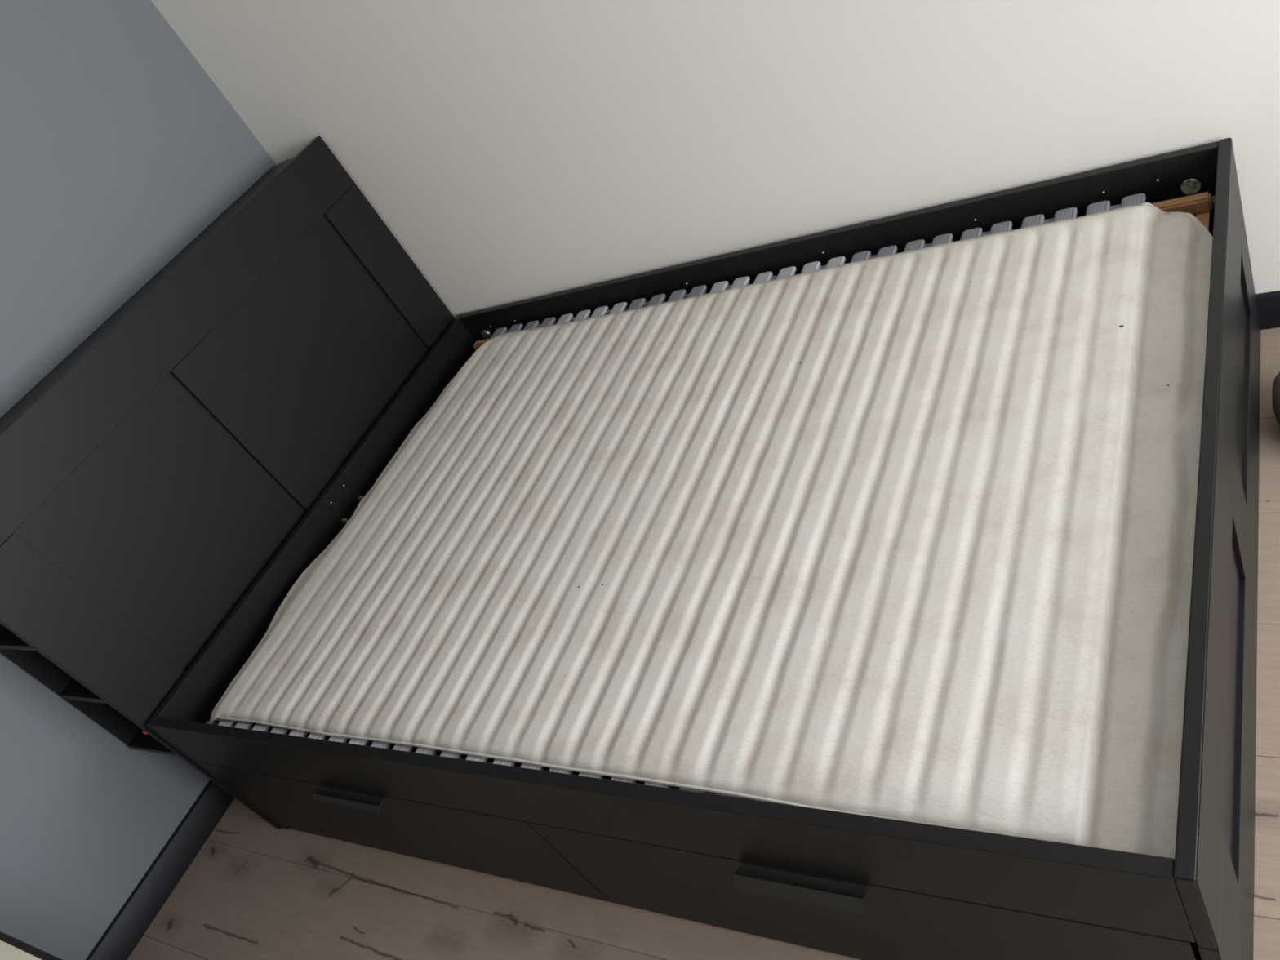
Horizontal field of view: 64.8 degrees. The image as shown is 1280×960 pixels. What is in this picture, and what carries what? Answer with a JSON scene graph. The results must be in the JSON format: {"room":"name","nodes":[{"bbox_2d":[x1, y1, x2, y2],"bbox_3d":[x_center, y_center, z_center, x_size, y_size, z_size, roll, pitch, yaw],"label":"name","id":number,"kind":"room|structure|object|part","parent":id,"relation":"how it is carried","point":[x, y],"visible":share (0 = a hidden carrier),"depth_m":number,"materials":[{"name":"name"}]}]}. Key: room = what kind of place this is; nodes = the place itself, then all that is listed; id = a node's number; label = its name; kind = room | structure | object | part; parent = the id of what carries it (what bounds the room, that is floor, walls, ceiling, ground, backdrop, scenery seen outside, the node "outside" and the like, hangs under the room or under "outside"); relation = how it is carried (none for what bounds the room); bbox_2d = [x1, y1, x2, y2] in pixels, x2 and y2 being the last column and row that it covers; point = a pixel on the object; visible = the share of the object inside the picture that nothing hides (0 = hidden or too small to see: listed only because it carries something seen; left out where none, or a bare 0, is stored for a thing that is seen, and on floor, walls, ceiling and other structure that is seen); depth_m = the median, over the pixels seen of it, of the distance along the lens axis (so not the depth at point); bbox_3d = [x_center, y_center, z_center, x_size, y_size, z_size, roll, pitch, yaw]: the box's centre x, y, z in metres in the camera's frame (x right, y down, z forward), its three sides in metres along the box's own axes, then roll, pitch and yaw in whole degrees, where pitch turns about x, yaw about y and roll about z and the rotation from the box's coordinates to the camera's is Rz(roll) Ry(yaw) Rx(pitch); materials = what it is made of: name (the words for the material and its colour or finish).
{"room":"bedroom","nodes":[
{"label":"bedroom","id":0,"kind":"room"},
{"bbox_2d":[0,0,276,959],"bbox_3d":[-1.907,0.360,1.744,0.120,2.500,4.122,-5,44,36],"label":"wall","id":1,"kind":"structure","parent":0,"point":[118,148],"depth_m":2.45,"materials":[{"name":"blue paint"}]},
{"bbox_2d":[85,779,234,959],"bbox_3d":[-1.298,1.189,2.378,0.014,0.086,3.882,-5,44,36],"label":"baseboard","id":2,"kind":"structure","parent":1,"relation":"attached to","point":[126,929],"depth_m":2.53,"materials":[{"name":"black paint"}]},
{"bbox_2d":[127,327,1279,959],"bbox_3d":[0.466,1.101,1.162,4.540,0.060,4.122,-5,44,36],"label":"floor","id":3,"kind":"structure","parent":0,"point":[255,890],"depth_m":2.08,"materials":[{"name":"brown wood"}]},
{"bbox_2d":[0,931,62,959],"bbox_3d":[-1.204,1.219,1.892,0.692,0.500,0.538,-5,44,36],"label":"mirror","id":4,"kind":"object","parent":3,"relation":"on","point":[11,948],"visible":1,"depth_m":1.83,"materials":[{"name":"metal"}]},
{"bbox_2d":[0,135,454,830],"bbox_3d":[-0.990,-0.027,2.718,0.250,1.106,1.476,-6,43,36],"label":"headboard","id":5,"kind":"object","parent":3,"relation":"on","point":[150,477],"visible":0.81,"depth_m":2.43,"materials":[{"name":"black wood"}]},
{"bbox_2d":[0,627,35,650],"bbox_3d":[-1.317,0.285,2.249,0.226,0.016,0.220,-6,43,36],"label":"shelf","id":6,"kind":"object","parent":5,"relation":"attached to","point":[8,640],"depth_m":2.20,"materials":[{"name":"black wood"}]},
{"bbox_2d":[59,678,106,703],"bbox_3d":[-1.223,0.421,2.357,0.226,0.016,0.220,-6,43,36],"label":"shelf","id":7,"kind":"object","parent":5,"relation":"attached to","point":[70,689],"depth_m":2.33,"materials":[{"name":"black wood"}]},
{"bbox_3d":[-0.997,0.237,2.486,0.009,0.902,0.506,-6,43,36],"label":"recessed panel","id":8,"kind":"part","parent":5,"relation":"part of","materials":[{"name":"black wood"}]},
{"bbox_3d":[-1.122,-0.365,2.389,0.018,0.153,1.472,-6,43,36],"label":"rail","id":9,"kind":"part","parent":5,"relation":"part of","materials":[{"name":"black wood"}]},
{"bbox_3d":[-0.755,-0.237,2.874,0.009,0.902,0.508,-6,43,36],"label":"recessed panel","id":10,"kind":"part","parent":5,"relation":"part of","materials":[{"name":"black wood"}]},
{"bbox_2d":[146,137,1260,959],"bbox_3d":[0.105,0.125,2.193,2.076,0.470,1.502,-5,44,36],"label":"frame","id":11,"kind":"object","parent":3,"relation":"on","point":[855,886],"visible":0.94,"depth_m":1.61,"materials":[{"name":"black wood"}]},
{"bbox_3d":[-0.717,0.179,2.805,0.022,0.468,1.467,-5,44,36],"label":"head panel","id":12,"kind":"part","parent":11,"relation":"part of","materials":[{"name":"black wood"}]},
{"bbox_3d":[-0.582,0.638,2.005,0.202,0.017,0.034,-5,44,36],"label":"handle","id":13,"kind":"part","parent":11,"relation":"part of","materials":[{"name":"black metal"}]},
{"bbox_3d":[-0.532,0.717,2.115,1.013,0.300,0.018,-5,44,36],"label":"drawer","id":14,"kind":"part","parent":11,"relation":"part of","materials":[{"name":"black wood"}]},
{"bbox_3d":[-0.227,0.524,1.691,2.030,0.153,0.024,-5,44,36],"label":"rail","id":15,"kind":"part","parent":11,"relation":"part of","materials":[{"name":"black wood"}]},
{"bbox_2d":[206,191,1212,800],"bbox_3d":[0.042,0.008,2.108,1.978,0.051,1.402,-5,44,36],"label":"bed base","id":16,"kind":"object","parent":11,"relation":"in","point":[1200,205],"visible":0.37,"depth_m":2.14,"materials":[{"name":"brown wood"}]},
{"bbox_3d":[-0.180,0.480,1.745,1.972,0.010,0.024,-5,44,36],"label":"long rail","id":17,"kind":"part","parent":16,"relation":"part of","materials":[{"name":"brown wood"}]},
{"bbox_2d":[208,202,1213,859],"bbox_3d":[0.044,0.011,2.075,1.976,0.052,1.338,-5,44,36],"label":"mattress underlay","id":18,"kind":"object","parent":16,"relation":"on","point":[908,535],"visible":0.98,"depth_m":1.76,"materials":[{"name":"fabric"}]},
{"bbox_3d":[0.297,-0.470,2.506,1.972,0.032,0.028,-5,44,36],"label":"long rail","id":19,"kind":"part","parent":16,"relation":"part of","materials":[{"name":"brown wood"}]},
{"bbox_3d":[0.962,-0.278,1.745,0.023,0.004,0.650,-5,44,36],"label":"cross rail","id":20,"kind":"part","parent":16,"relation":"part of","materials":[{"name":"brown wood"}]},
{"bbox_3d":[0.223,0.574,1.421,0.202,0.017,0.034,-5,44,36],"label":"handle","id":21,"kind":"part","parent":11,"relation":"part of","materials":[{"name":"black metal"}]},
{"bbox_3d":[0.371,-0.417,2.618,2.030,0.438,0.022,-5,44,36],"label":"rail","id":22,"kind":"part","parent":11,"relation":"part of","materials":[{"name":"black wood"}]},
{"bbox_3d":[0.286,0.652,1.521,1.006,0.300,0.018,-5,44,36],"label":"drawer","id":23,"kind":"part","parent":11,"relation":"part of","materials":[{"name":"black wood"}]},
{"bbox_2d":[602,775,1201,959],"bbox_3d":[0.414,0.461,1.719,0.966,0.190,0.581,-5,44,36],"label":"drawer","id":24,"kind":"object","parent":11,"relation":"on","point":[606,777],"depth_m":1.93,"materials":[{"name":"black wood"}]},
{"bbox_3d":[0.871,-0.059,1.516,0.022,0.166,1.467,-5,44,36],"label":"rail","id":25,"kind":"part","parent":11,"relation":"part of","materials":[{"name":"black wood"}]},
{"bbox_3d":[0.819,0.289,1.411,0.012,0.148,0.508,-5,44,36],"label":"recessed panel","id":26,"kind":"part","parent":11,"relation":"part of","materials":[{"name":"black wood"}]},
{"bbox_3d":[1.063,-0.189,1.801,0.012,0.148,0.519,-5,44,36],"label":"recessed panel","id":27,"kind":"part","parent":11,"relation":"part of","materials":[{"name":"black wood"}]},
{"bbox_3d":[1.013,0.155,1.688,0.022,0.155,1.467,-5,44,36],"label":"rail","id":28,"kind":"part","parent":11,"relation":"part of","materials":[{"name":"black wood"}]},
{"bbox_2d":[1271,371,1279,425],"bbox_3d":[1.294,-0.157,1.865,0.210,0.130,0.210,-5,44,36],"label":"pouf","id":29,"kind":"object","parent":3,"relation":"on","point":[1276,386],"visible":1,"depth_m":1.89,"materials":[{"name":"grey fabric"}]},
{"bbox_2d":[151,0,1279,318],"bbox_3d":[0.664,-1.228,1.587,4.420,2.500,0.120,-5,44,36],"label":"wall","id":30,"kind":"structure","parent":0,"point":[513,150],"depth_m":2.30,"materials":[{"name":"white paint"}]},
{"bbox_2d":[1255,290,1279,329],"bbox_3d":[1.152,-0.343,2.252,4.286,0.086,0.014,-5,44,36],"label":"baseboard","id":31,"kind":"structure","parent":30,"relation":"attached to","point":[1268,303],"depth_m":2.12,"materials":[{"name":"black paint"}]}
]}

